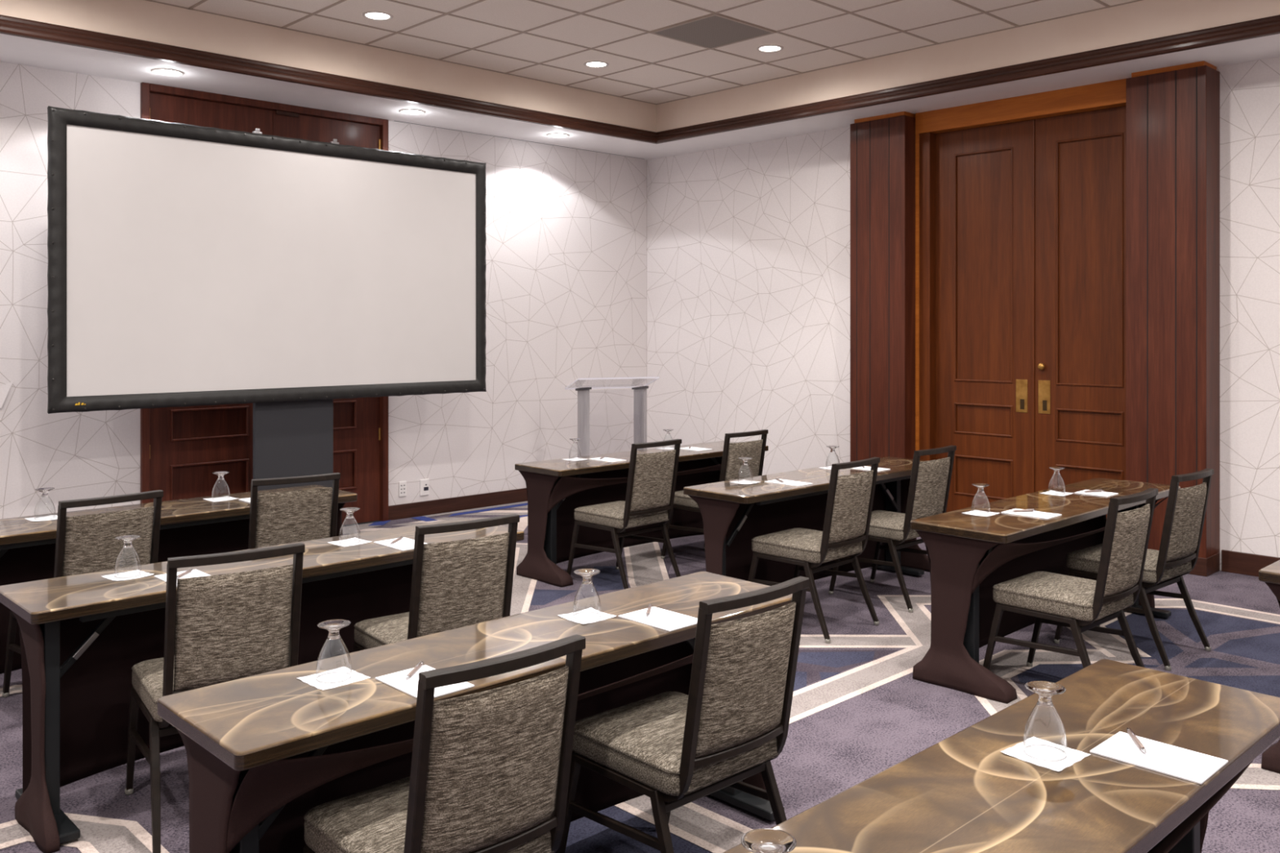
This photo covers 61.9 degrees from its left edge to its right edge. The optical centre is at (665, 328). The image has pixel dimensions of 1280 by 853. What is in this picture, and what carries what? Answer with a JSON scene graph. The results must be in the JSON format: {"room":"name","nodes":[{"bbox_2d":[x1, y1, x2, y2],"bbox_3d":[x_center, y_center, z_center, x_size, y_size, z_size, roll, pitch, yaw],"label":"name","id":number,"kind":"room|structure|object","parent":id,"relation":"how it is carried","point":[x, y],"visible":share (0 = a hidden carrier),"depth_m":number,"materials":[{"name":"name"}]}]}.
{"room":"hotel conference room","nodes":[
{"label":"hotel conference room","id":0,"kind":"room"},
{"bbox_2d":[0,61,646,519],"bbox_3d":[-3.788,-0.066,7.442,10.234,3.320,0.137,0,0,-45],"label":"wall","id":1,"kind":"structure","parent":0,"point":[566,228],"depth_m":9.55,"materials":[{"name":"paint"}]},
{"bbox_2d":[140,82,388,525],"bbox_3d":[-3.021,-0.064,8.180,1.927,3.316,0.142,0,0,-45],"label":"door","id":2,"kind":"structure","parent":1,"relation":"in","point":[181,448],"depth_m":7.98,"materials":[{"name":"red wood"}]},
{"bbox_2d":[399,480,406,497],"bbox_3d":[-2.198,1.347,8.924,0.068,0.126,0.014,0,0,-45],"label":"wall outlet","id":3,"kind":"object","parent":1,"relation":"attached to","point":[402,485],"visible":1,"depth_m":8.92,"materials":[{"name":"white plastic"}]},
{"bbox_2d":[419,479,429,496],"bbox_3d":[-2.049,1.357,9.071,0.086,0.137,0.014,0,0,-45],"label":"wall jack","id":4,"kind":"object","parent":1,"relation":"attached to","point":[424,483],"visible":1,"depth_m":9.07,"materials":[{"name":"white plastic"}]},
{"bbox_2d":[388,488,527,519],"bbox_3d":[-1.242,1.534,9.862,2.969,0.120,0.018,0,0,-45],"label":"baseboard","id":5,"kind":"structure","parent":1,"relation":"attached to","point":[498,498],"depth_m":9.28,"materials":[{"name":"brown wood"}]},
{"bbox_2d":[0,0,1279,159],"bbox_3d":[0.101,-1.954,3.473,10.214,0.468,11.211,0,0,-45],"label":"ceiling","id":6,"kind":"structure","parent":0,"point":[531,55],"depth_m":7.58,"materials":[{"name":"tile"}]},
{"bbox_2d":[151,67,183,75],"bbox_3d":[-3.342,-1.718,7.158,0.203,0.006,0.203,0,0,-45],"label":"recessed light","id":7,"kind":"object","parent":6,"relation":"in","point":[166,72],"visible":1,"depth_m":7.15,"materials":[{"name":"white"}]},
{"bbox_2d":[0,14,656,143],"bbox_3d":[-3.455,-1.770,6.590,9.512,0.106,0.049,0,0,-45],"label":"trim","id":8,"kind":"structure","parent":6,"relation":"attached to","point":[10,25],"depth_m":7.41,"materials":[{"name":"brown wood"}]},
{"bbox_2d":[361,10,393,20],"bbox_3d":[-1.921,-2.084,7.116,0.203,0.006,0.203,0,0,-45],"label":"recessed light","id":9,"kind":"object","parent":6,"relation":"in","point":[372,15],"visible":1,"depth_m":7.11,"materials":[{"name":"white"}]},
{"bbox_2d":[399,108,425,114],"bbox_3d":[-2.010,-1.718,8.468,0.203,0.006,0.203,0,0,-45],"label":"recessed light","id":10,"kind":"object","parent":6,"relation":"in","point":[407,111],"visible":1,"depth_m":8.45,"materials":[{"name":"white"}]},
{"bbox_2d":[546,133,568,137],"bbox_3d":[-0.957,-1.718,9.503,0.203,0.006,0.203,0,0,-45],"label":"recessed light","id":11,"kind":"object","parent":6,"relation":"in","point":[550,135],"visible":1,"depth_m":9.49,"materials":[{"name":"white"}]},
{"bbox_2d":[583,61,608,67],"bbox_3d":[-0.545,-2.084,8.427,0.203,0.006,0.203,0,0,-45],"label":"recessed light","id":12,"kind":"object","parent":6,"relation":"in","point":[589,64],"visible":1,"depth_m":8.42,"materials":[{"name":"white"}]},
{"bbox_2d":[649,13,776,49],"bbox_3d":[0.335,-2.083,7.503,0.634,0.008,0.634,0,0,-45],"label":"ceiling vent","id":13,"kind":"object","parent":6,"relation":"in","point":[713,31],"visible":1,"depth_m":7.49,"materials":[{"name":"silver metal"}]},
{"bbox_2d":[755,44,783,52],"bbox_3d":[0.781,-2.084,7.949,0.203,0.006,0.203,0,0,-45],"label":"recessed light","id":14,"kind":"object","parent":6,"relation":"in","point":[765,48],"visible":1,"depth_m":7.94,"materials":[{"name":"white"}]},
{"bbox_2d":[656,14,1279,143],"bbox_3d":[3.528,-1.770,6.237,0.049,0.106,10.345,0,0,-45],"label":"trim","id":15,"kind":"structure","parent":6,"relation":"attached to","point":[1270,25],"depth_m":7.42,"materials":[{"name":"brown wood"}]},
{"bbox_2d":[0,501,1279,852],"bbox_3d":[0.316,1.642,3.615,10.720,0.105,11.111,0,0,-45],"label":"floor","id":16,"kind":"structure","parent":0,"point":[859,711],"depth_m":4.66,"materials":[{"name":"purple carpet"}]},
{"bbox_2d":[1,489,163,697],"bbox_3d":[-2.483,1.142,4.568,0.631,0.905,0.480,0,0,41],"label":"banquet chair","id":17,"kind":"object","parent":16,"relation":"on","point":[85,544],"visible":0.43,"depth_m":4.37,"materials":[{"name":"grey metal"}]},
{"bbox_2d":[0,484,357,674],"bbox_3d":[-2.427,1.234,5.106,1.884,0.718,0.555,0,0,-45],"label":"table","id":18,"kind":"object","parent":16,"relation":"on","point":[192,526],"visible":0.21,"depth_m":5.08,"materials":[{"name":"black wood"}]},
{"bbox_2d":[24,515,57,521],"bbox_3d":[-2.848,0.872,4.892,0.130,0.004,0.132,0,0,41],"label":"paper napkin","id":19,"kind":"object","parent":18,"relation":"on","point":[46,518],"visible":0.83,"depth_m":4.88,"materials":[{"name":"white paper"}]},
{"bbox_2d":[34,487,55,519],"bbox_3d":[-2.848,0.805,4.892,0.085,0.135,0.085,0,0,-45],"label":"water goblet","id":20,"kind":"object","parent":19,"relation":"on","point":[44,491],"visible":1,"depth_m":4.88,"materials":[{"name":"clear glass"}]},
{"bbox_2d":[203,496,239,502],"bbox_3d":[-2.270,0.872,5.446,0.130,0.004,0.132,0,0,42],"label":"paper napkin","id":21,"kind":"object","parent":18,"relation":"on","point":[212,500],"visible":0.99,"depth_m":5.44,"materials":[{"name":"white paper"}]},
{"bbox_2d":[212,471,230,500],"bbox_3d":[-2.270,0.805,5.446,0.085,0.135,0.085,0,0,5],"label":"water goblet","id":22,"kind":"object","parent":21,"relation":"on","point":[220,474],"visible":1,"depth_m":5.44,"materials":[{"name":"clear glass"}]},
{"bbox_2d":[238,497,250,502],"bbox_3d":[-2.036,0.872,5.389,0.145,0.004,0.240,0,0,-45],"label":"notepad","id":23,"kind":"object","parent":18,"relation":"on","point":[246,500],"visible":0.11,"depth_m":5.39,"materials":[{"name":"white paper"}]},
{"bbox_2d":[124,542,305,852],"bbox_3d":[-1.485,1.142,3.526,0.480,0.905,0.631,0,0,-36],"label":"banquet chair","id":24,"kind":"object","parent":16,"relation":"on","point":[231,626],"visible":0.74,"depth_m":3.29,"materials":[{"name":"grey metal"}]},
{"bbox_2d":[0,517,524,852],"bbox_3d":[-1.407,1.234,4.069,1.884,0.718,0.555,0,0,-45],"label":"table","id":25,"kind":"object","parent":16,"relation":"on","point":[82,636],"visible":0.48,"depth_m":3.71,"materials":[{"name":"brown wood"}]},
{"bbox_2d":[102,569,154,581],"bbox_3d":[-1.895,0.872,3.760,0.130,0.004,0.132,0,0,39],"label":"paper napkin","id":26,"kind":"object","parent":25,"relation":"on","point":[144,574],"visible":0.99,"depth_m":3.76,"materials":[{"name":"white paper"}]},
{"bbox_2d":[114,534,141,577],"bbox_3d":[-1.895,0.805,3.760,0.085,0.135,0.085,0,0,-35],"label":"water goblet","id":27,"kind":"object","parent":26,"relation":"on","point":[127,540],"visible":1,"depth_m":3.75,"materials":[{"name":"clear glass"}]},
{"bbox_2d":[114,546,141,576],"bbox_3d":[-1.895,0.823,3.760,0.085,0.100,0.085,0,0,-35],"label":"bowl","id":28,"kind":"object","parent":27,"relation":"on","point":[122,547],"depth_m":3.77,"materials":[{"name":"clear glass"}]},
{"bbox_2d":[154,568,209,587],"bbox_3d":[-1.666,0.872,3.716,0.145,0.004,0.225,0,0,-45],"label":"notepad","id":29,"kind":"object","parent":25,"relation":"on","point":[194,573],"visible":0.23,"depth_m":3.75,"materials":[{"name":"white paper"}]},
{"bbox_2d":[177,568,192,577],"bbox_3d":[-1.694,0.864,3.749,0.010,0.012,0.138,0,0,0],"label":"ballpoint pen","id":30,"kind":"object","parent":29,"relation":"on","point":[190,570],"visible":0.79,"depth_m":3.75,"materials":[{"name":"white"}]},
{"bbox_2d":[327,537,372,546],"bbox_3d":[-1.286,0.873,4.346,0.130,0.003,0.132,0,0,41],"label":"paper napkin","id":31,"kind":"object","parent":25,"relation":"on","point":[362,541],"visible":1,"depth_m":4.34,"materials":[{"name":"white paper"}]},
{"bbox_2d":[338,507,360,544],"bbox_3d":[-1.286,0.805,4.346,0.085,0.135,0.085,0,0,15],"label":"water goblet","id":32,"kind":"object","parent":31,"relation":"on","point":[349,511],"visible":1,"depth_m":4.33,"materials":[{"name":"clear glass"}]},
{"bbox_2d":[338,518,360,542],"bbox_3d":[-1.286,0.823,4.346,0.085,0.100,0.085,0,0,15],"label":"bowl","id":33,"kind":"object","parent":32,"relation":"on","point":[354,518],"depth_m":4.35,"materials":[{"name":"clear glass"}]},
{"bbox_2d":[373,537,426,551],"bbox_3d":[-1.058,0.872,4.306,0.140,0.004,0.225,0,0,-45],"label":"notepad","id":34,"kind":"object","parent":25,"relation":"on","point":[405,544],"visible":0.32,"depth_m":4.29,"materials":[{"name":"white paper"}]},
{"bbox_2d":[389,536,403,544],"bbox_3d":[-1.095,0.864,4.338,0.010,0.012,0.138,0,0,7],"label":"ballpoint pen","id":35,"kind":"object","parent":34,"relation":"on","point":[400,537],"visible":1,"depth_m":4.34,"materials":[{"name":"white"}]},
{"bbox_2d":[47,106,486,490],"bbox_3d":[-2.725,0.114,7.655,3.160,2.962,0.462,0,0,-45],"label":"projection screen","id":36,"kind":"object","parent":16,"relation":"on","point":[188,265],"visible":0.97,"depth_m":7.30,"materials":[{"name":"fabric"}]},
{"bbox_2d":[248,472,340,549],"bbox_3d":[-1.876,1.142,5.182,0.480,0.905,0.631,0,0,-36],"label":"banquet chair","id":37,"kind":"object","parent":16,"relation":"on","point":[277,518],"visible":0.44,"depth_m":4.94,"materials":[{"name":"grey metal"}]},
{"bbox_2d":[352,513,519,652],"bbox_3d":[-0.878,1.142,4.041,0.480,0.905,0.631,0,0,-39],"label":"banquet chair","id":38,"kind":"object","parent":16,"relation":"on","point":[456,584],"visible":0.49,"depth_m":3.82,"materials":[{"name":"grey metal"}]},
{"bbox_2d":[302,634,585,852],"bbox_3d":[-0.525,1.142,2.462,0.480,0.905,0.631,0,0,-43],"label":"banquet chair","id":39,"kind":"object","parent":16,"relation":"on","point":[490,770],"visible":1,"depth_m":2.27,"materials":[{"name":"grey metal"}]},
{"bbox_2d":[157,571,792,852],"bbox_3d":[-0.370,1.234,3.015,1.884,0.718,0.471,0,0,-45],"label":"table","id":40,"kind":"object","parent":16,"relation":"on","point":[264,750],"visible":0.52,"depth_m":2.69,"materials":[{"name":"brown laminate"}]},
{"bbox_2d":[297,666,370,690],"bbox_3d":[-0.826,0.873,2.659,0.130,0.002,0.132,0,0,43],"label":"paper napkin","id":41,"kind":"object","parent":40,"relation":"on","point":[311,680],"visible":0.98,"depth_m":2.65,"materials":[{"name":"white paper"}]},
{"bbox_2d":[315,619,351,683],"bbox_3d":[-0.826,0.805,2.659,0.085,0.135,0.085,0,0,-25],"label":"water goblet","id":42,"kind":"object","parent":41,"relation":"on","point":[333,626],"visible":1,"depth_m":2.65,"materials":[{"name":"clear glass"}]},
{"bbox_2d":[315,638,351,679],"bbox_3d":[-0.826,0.823,2.659,0.085,0.100,0.085,0,0,-25],"label":"bowl","id":43,"kind":"object","parent":42,"relation":"on","point":[326,638],"depth_m":2.66,"materials":[{"name":"clear glass"}]},
{"bbox_2d":[374,665,474,698],"bbox_3d":[-0.594,0.872,2.625,0.145,0.004,0.220,0,0,-45],"label":"notepad","id":44,"kind":"object","parent":40,"relation":"on","point":[397,680],"visible":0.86,"depth_m":2.60,"materials":[{"name":"white paper"}]},
{"bbox_2d":[404,661,423,679],"bbox_3d":[-0.634,0.864,2.688,0.010,0.012,0.138,0,0,6],"label":"ballpoint pen","id":45,"kind":"object","parent":44,"relation":"on","point":[420,664],"visible":1,"depth_m":2.68,"materials":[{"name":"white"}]},
{"bbox_2d":[558,607,617,624],"bbox_3d":[-0.237,0.872,3.229,0.132,0.004,0.130,0,0,-43],"label":"paper napkin","id":46,"kind":"object","parent":40,"relation":"on","point":[569,616],"visible":1,"depth_m":3.23,"materials":[{"name":"white paper"}]},
{"bbox_2d":[573,568,600,619],"bbox_3d":[-0.237,0.805,3.229,0.085,0.135,0.085,0,0,25],"label":"water goblet","id":47,"kind":"object","parent":46,"relation":"on","point":[586,574],"visible":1,"depth_m":3.22,"materials":[{"name":"clear glass"}]},
{"bbox_2d":[573,583,600,616],"bbox_3d":[-0.237,0.823,3.229,0.085,0.100,0.085,0,0,25],"label":"bowl","id":48,"kind":"object","parent":47,"relation":"on","point":[583,584],"depth_m":3.23,"materials":[{"name":"clear glass"}]},
{"bbox_2d":[617,606,697,631],"bbox_3d":[-0.011,0.872,3.199,0.150,0.004,0.222,0,0,-45],"label":"notepad","id":49,"kind":"object","parent":40,"relation":"on","point":[659,618],"visible":0.92,"depth_m":3.19,"materials":[{"name":"white paper"}]},
{"bbox_2d":[646,603,651,617],"bbox_3d":[-0.050,0.864,3.264,0.010,0.012,0.138,0,0,4],"label":"ballpoint pen","id":50,"kind":"object","parent":49,"relation":"on","point":[648,611],"visible":1,"depth_m":3.26,"materials":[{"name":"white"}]},
{"bbox_2d":[564,376,659,457],"bbox_3d":[-0.472,1.012,9.494,0.760,1.166,0.540,0,0,-23],"label":"lectern","id":51,"kind":"object","parent":16,"relation":"on","point":[639,392],"visible":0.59,"depth_m":9.44,"materials":[{"name":"silver metal"}]},
{"bbox_2d":[567,439,681,589],"bbox_3d":[-0.248,1.142,6.675,0.631,0.905,0.480,0,0,44],"label":"banquet chair","id":52,"kind":"object","parent":16,"relation":"on","point":[652,477],"visible":0.87,"depth_m":6.50,"materials":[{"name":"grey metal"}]},
{"bbox_2d":[515,440,768,586],"bbox_3d":[-0.100,1.234,7.404,1.996,0.718,0.471,0,0,-45],"label":"table","id":53,"kind":"object","parent":16,"relation":"on","point":[557,487],"visible":0.54,"depth_m":7.04,"materials":[{"name":"black wood"}]},
{"bbox_2d":[563,457,587,461],"bbox_3d":[-0.598,0.872,7.090,0.132,0.004,0.130,0,0,-45],"label":"paper napkin","id":54,"kind":"object","parent":53,"relation":"on","point":[571,459],"visible":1,"depth_m":7.09,"materials":[{"name":"white paper"}]},
{"bbox_2d":[568,438,582,459],"bbox_3d":[-0.598,0.805,7.090,0.085,0.135,0.085,0,0,-5],"label":"water goblet","id":55,"kind":"object","parent":54,"relation":"on","point":[575,440],"visible":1,"depth_m":7.08,"materials":[{"name":"clear glass"}]},
{"bbox_2d":[588,457,626,462],"bbox_3d":[-0.383,0.872,7.064,0.130,0.004,0.230,0,0,-45],"label":"notepad","id":56,"kind":"object","parent":53,"relation":"on","point":[605,459],"visible":1,"depth_m":7.03,"materials":[{"name":"white paper"}]},
{"bbox_2d":[655,446,674,449],"bbox_3d":[0.022,0.872,7.736,0.130,0.004,0.132,0,0,41],"label":"paper napkin","id":57,"kind":"object","parent":53,"relation":"on","point":[666,447],"visible":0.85,"depth_m":7.73,"materials":[{"name":"white paper"}]},
{"bbox_2d":[662,429,674,448],"bbox_3d":[0.022,0.805,7.736,0.085,0.135,0.085,0,0,45],"label":"water goblet","id":58,"kind":"object","parent":57,"relation":"on","point":[668,431],"visible":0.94,"depth_m":7.72,"materials":[{"name":"clear glass"}]},
{"bbox_2d":[680,446,712,451],"bbox_3d":[0.215,0.872,7.694,0.145,0.004,0.210,0,0,-45],"label":"notepad","id":59,"kind":"object","parent":53,"relation":"on","point":[698,449],"visible":0.92,"depth_m":7.67,"materials":[{"name":"white paper"}]},
{"bbox_2d":[555,576,809,852],"bbox_3d":[0.049,1.142,3.016,0.480,0.905,0.631,0,0,-44],"label":"banquet chair","id":60,"kind":"object","parent":16,"relation":"on","point":[675,749],"visible":0.95,"depth_m":2.84,"materials":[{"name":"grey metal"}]},
{"bbox_2d":[661,429,768,559],"bbox_3d":[0.349,1.142,7.297,0.480,0.905,0.631,0,0,-45],"label":"banquet chair","id":61,"kind":"object","parent":16,"relation":"on","point":[731,466],"visible":0.49,"depth_m":7.11,"materials":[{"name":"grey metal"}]},
{"bbox_2d":[683,457,929,582],"bbox_3d":[0.969,1.234,6.388,1.996,0.718,0.470,0,0,-45],"label":"table","id":62,"kind":"object","parent":16,"relation":"on","point":[733,514],"visible":0.45,"depth_m":6.15,"materials":[{"name":"brown wood"}]},
{"bbox_2d":[729,480,760,484],"bbox_3d":[0.454,0.873,6.042,0.130,0.003,0.132,0,0,42],"label":"paper napkin","id":63,"kind":"object","parent":62,"relation":"on","point":[740,482],"visible":1,"depth_m":6.05,"materials":[{"name":"white paper"}]},
{"bbox_2d":[737,457,752,483],"bbox_3d":[0.454,0.805,6.042,0.085,0.135,0.085,0,0,4],"label":"water goblet","id":64,"kind":"object","parent":63,"relation":"on","point":[744,460],"visible":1,"depth_m":6.03,"materials":[{"name":"clear glass"}]},
{"bbox_2d":[764,479,813,486],"bbox_3d":[0.696,0.872,6.014,0.135,0.004,0.240,0,0,-45],"label":"notepad","id":65,"kind":"object","parent":62,"relation":"on","point":[788,482],"visible":0.99,"depth_m":5.99,"materials":[{"name":"white paper"}]},
{"bbox_2d":[820,466,831,469],"bbox_3d":[1.046,0.872,6.652,0.132,0.004,0.130,0,0,-45],"label":"paper napkin","id":66,"kind":"object","parent":62,"relation":"on","point":[829,467],"visible":0.47,"depth_m":6.65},
{"bbox_2d":[826,445,839,468],"bbox_3d":[1.046,0.805,6.652,0.085,0.135,0.085,0,0,-36],"label":"water goblet","id":67,"kind":"object","parent":66,"relation":"on","point":[832,447],"visible":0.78,"depth_m":6.64,"materials":[{"name":"clear glass"}]},
{"bbox_2d":[851,466,890,471],"bbox_3d":[1.261,0.872,6.622,0.135,0.004,0.235,0,0,-45],"label":"notepad","id":68,"kind":"object","parent":62,"relation":"on","point":[866,468],"visible":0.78,"depth_m":6.58,"materials":[{"name":"white paper"}]},
{"bbox_2d":[747,457,879,643],"bbox_3d":[0.792,1.142,5.734,0.631,0.905,0.480,0,0,43],"label":"banquet chair","id":69,"kind":"object","parent":16,"relation":"on","point":[850,500],"visible":0.89,"depth_m":5.56,"materials":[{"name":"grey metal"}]},
{"bbox_2d":[828,445,956,613],"bbox_3d":[1.357,1.142,6.318,0.480,0.905,0.631,0,0,-45],"label":"banquet chair","id":70,"kind":"object","parent":16,"relation":"on","point":[930,481],"visible":0.75,"depth_m":6.10,"materials":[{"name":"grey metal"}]},
{"bbox_2d":[723,659,1279,852],"bbox_3d":[0.653,1.234,2.000,1.884,0.718,0.471,0,0,-45],"label":"table","id":71,"kind":"object","parent":16,"relation":"on","point":[960,793],"visible":0.96,"depth_m":2.05,"materials":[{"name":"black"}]},
{"bbox_2d":[1000,736,1090,771],"bbox_3d":[0.780,0.873,2.188,0.132,0.003,0.130,0,0,-42],"label":"paper napkin","id":72,"kind":"object","parent":71,"relation":"on","point":[1042,752],"visible":0.99,"depth_m":2.19,"materials":[{"name":"white paper"}]},
{"bbox_2d":[1023,680,1066,761],"bbox_3d":[0.780,0.805,2.188,0.085,0.135,0.085,0,0,35],"label":"water goblet","id":73,"kind":"object","parent":72,"relation":"on","point":[1046,691],"visible":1,"depth_m":2.18,"materials":[{"name":"clear glass"}]},
{"bbox_2d":[1023,703,1066,757],"bbox_3d":[0.780,0.823,2.188,0.085,0.100,0.085,0,0,35],"label":"bowl","id":74,"kind":"object","parent":73,"relation":"on","point":[1047,705],"depth_m":2.18,"materials":[{"name":"clear glass"}]},
{"bbox_2d":[1089,731,1227,784],"bbox_3d":[1.004,0.872,2.170,0.150,0.004,0.217,0,0,-45],"label":"notepad","id":75,"kind":"object","parent":71,"relation":"on","point":[1190,766],"visible":1,"depth_m":2.16,"materials":[{"name":"white paper"}]},
{"bbox_2d":[1126,728,1146,754],"bbox_3d":[0.988,0.864,2.232,0.010,0.012,0.138,0,0,9],"label":"ballpoint pen","id":76,"kind":"object","parent":75,"relation":"on","point":[1130,731],"visible":1,"depth_m":2.23,"materials":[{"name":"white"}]},
{"bbox_3d":[0.149,0.872,1.532,0.130,0.004,0.132,0,0,43],"label":"paper napkin","id":77,"kind":"object","parent":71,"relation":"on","visible":0},
{"bbox_2d":[741,828,796,852],"bbox_3d":[0.149,0.805,1.532,0.085,0.135,0.085,0,0,-15],"label":"water goblet","id":78,"kind":"object","parent":77,"relation":"on","point":[760,840],"visible":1,"depth_m":1.54,"materials":[{"name":"clear glass"}]},
{"bbox_2d":[910,477,1180,703],"bbox_3d":[1.983,1.234,5.372,1.996,0.718,0.471,0,0,-45],"label":"table","id":79,"kind":"object","parent":16,"relation":"on","point":[968,555],"visible":0.55,"depth_m":4.80,"materials":[{"name":"brown wood"}]},
{"bbox_2d":[961,510,999,516],"bbox_3d":[1.488,0.873,5.026,0.132,0.003,0.130,0,0,-45],"label":"paper napkin","id":80,"kind":"object","parent":79,"relation":"on","point":[984,513],"visible":1,"depth_m":5.02,"materials":[{"name":"white paper"}]},
{"bbox_2d":[971,483,990,514],"bbox_3d":[1.488,0.805,5.026,0.085,0.135,0.085,0,0,14],"label":"water goblet","id":81,"kind":"object","parent":80,"relation":"on","point":[980,486],"visible":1,"depth_m":5.02,"materials":[{"name":"clear glass"}]},
{"bbox_2d":[1000,508,1062,519],"bbox_3d":[1.720,0.872,5.008,0.145,0.004,0.230,0,0,-45],"label":"notepad","id":82,"kind":"object","parent":79,"relation":"on","point":[1036,513],"visible":1,"depth_m":4.99,"materials":[{"name":"white paper"}]},
{"bbox_2d":[1008,509,1035,511],"bbox_3d":[1.691,0.864,5.042,0.138,0.012,0.010,0,0,-10],"label":"ballpoint pen","id":83,"kind":"object","parent":82,"relation":"on","point":[1026,510],"visible":1,"depth_m":5.04,"materials":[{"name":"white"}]},
{"bbox_2d":[1041,489,1072,496],"bbox_3d":[2.070,0.872,5.633,0.132,0.004,0.130,0,0,-45],"label":"paper napkin","id":84,"kind":"object","parent":79,"relation":"on","point":[1046,492],"visible":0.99,"depth_m":5.63,"materials":[{"name":"white paper"}]},
{"bbox_2d":[1048,466,1065,494],"bbox_3d":[2.070,0.805,5.633,0.085,0.135,0.085,0,0,-26],"label":"water goblet","id":85,"kind":"object","parent":84,"relation":"on","point":[1056,469],"visible":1,"depth_m":5.62,"materials":[{"name":"clear glass"}]},
{"bbox_2d":[1074,489,1118,497],"bbox_3d":[2.276,0.872,5.629,0.140,0.004,0.175,0,0,-45],"label":"notepad","id":86,"kind":"object","parent":79,"relation":"on","point":[1100,493],"visible":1,"depth_m":5.61,"materials":[{"name":"white paper"}]},
{"bbox_2d":[1081,489,1103,492],"bbox_3d":[2.265,0.864,5.649,0.138,0.012,0.010,0,0,-15],"label":"ballpoint pen","id":87,"kind":"object","parent":86,"relation":"on","point":[1097,491],"visible":1,"depth_m":5.64,"materials":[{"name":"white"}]},
{"bbox_2d":[982,488,1158,669],"bbox_3d":[1.769,1.142,4.654,0.480,0.905,0.631,0,0,-44],"label":"banquet chair","id":88,"kind":"object","parent":16,"relation":"on","point":[1081,605],"visible":0.89,"depth_m":4.50,"materials":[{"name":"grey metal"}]},
{"bbox_2d":[1053,468,1213,671],"bbox_3d":[2.340,1.142,5.307,0.480,0.905,0.631,0,0,-42],"label":"banquet chair","id":89,"kind":"object","parent":16,"relation":"on","point":[1177,555],"visible":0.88,"depth_m":5.09,"materials":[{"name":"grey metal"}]},
{"bbox_2d":[1258,560,1279,773],"bbox_3d":[3.014,1.234,4.380,1.996,0.718,0.471,0,0,-45],"label":"table","id":90,"kind":"object","parent":16,"relation":"on","point":[1269,575],"visible":1,"depth_m":3.83,"materials":[{"name":"black wood"}]},
{"bbox_2d":[646,56,1279,570],"bbox_3d":[3.749,-0.066,6.990,0.120,3.320,11.111,0,0,-45],"label":"wall","id":91,"kind":"structure","parent":0,"point":[748,245],"depth_m":9.47,"materials":[{"name":"paper"}]},
{"bbox_2d":[850,60,1219,577],"bbox_3d":[2.621,-0.064,7.941,0.354,3.316,2.777,0,0,-45],"label":"door","id":92,"kind":"structure","parent":91,"relation":"in","point":[1035,277],"depth_m":7.86,"materials":[{"name":"brown wood"}]},
{"bbox_2d":[1221,550,1279,577],"bbox_3d":[5.623,1.524,4.986,0.018,0.140,5.625,0,0,-45],"label":"baseboard","id":93,"kind":"structure","parent":91,"relation":"attached to","point":[1232,562],"depth_m":6.88,"materials":[{"name":"brown wood"}]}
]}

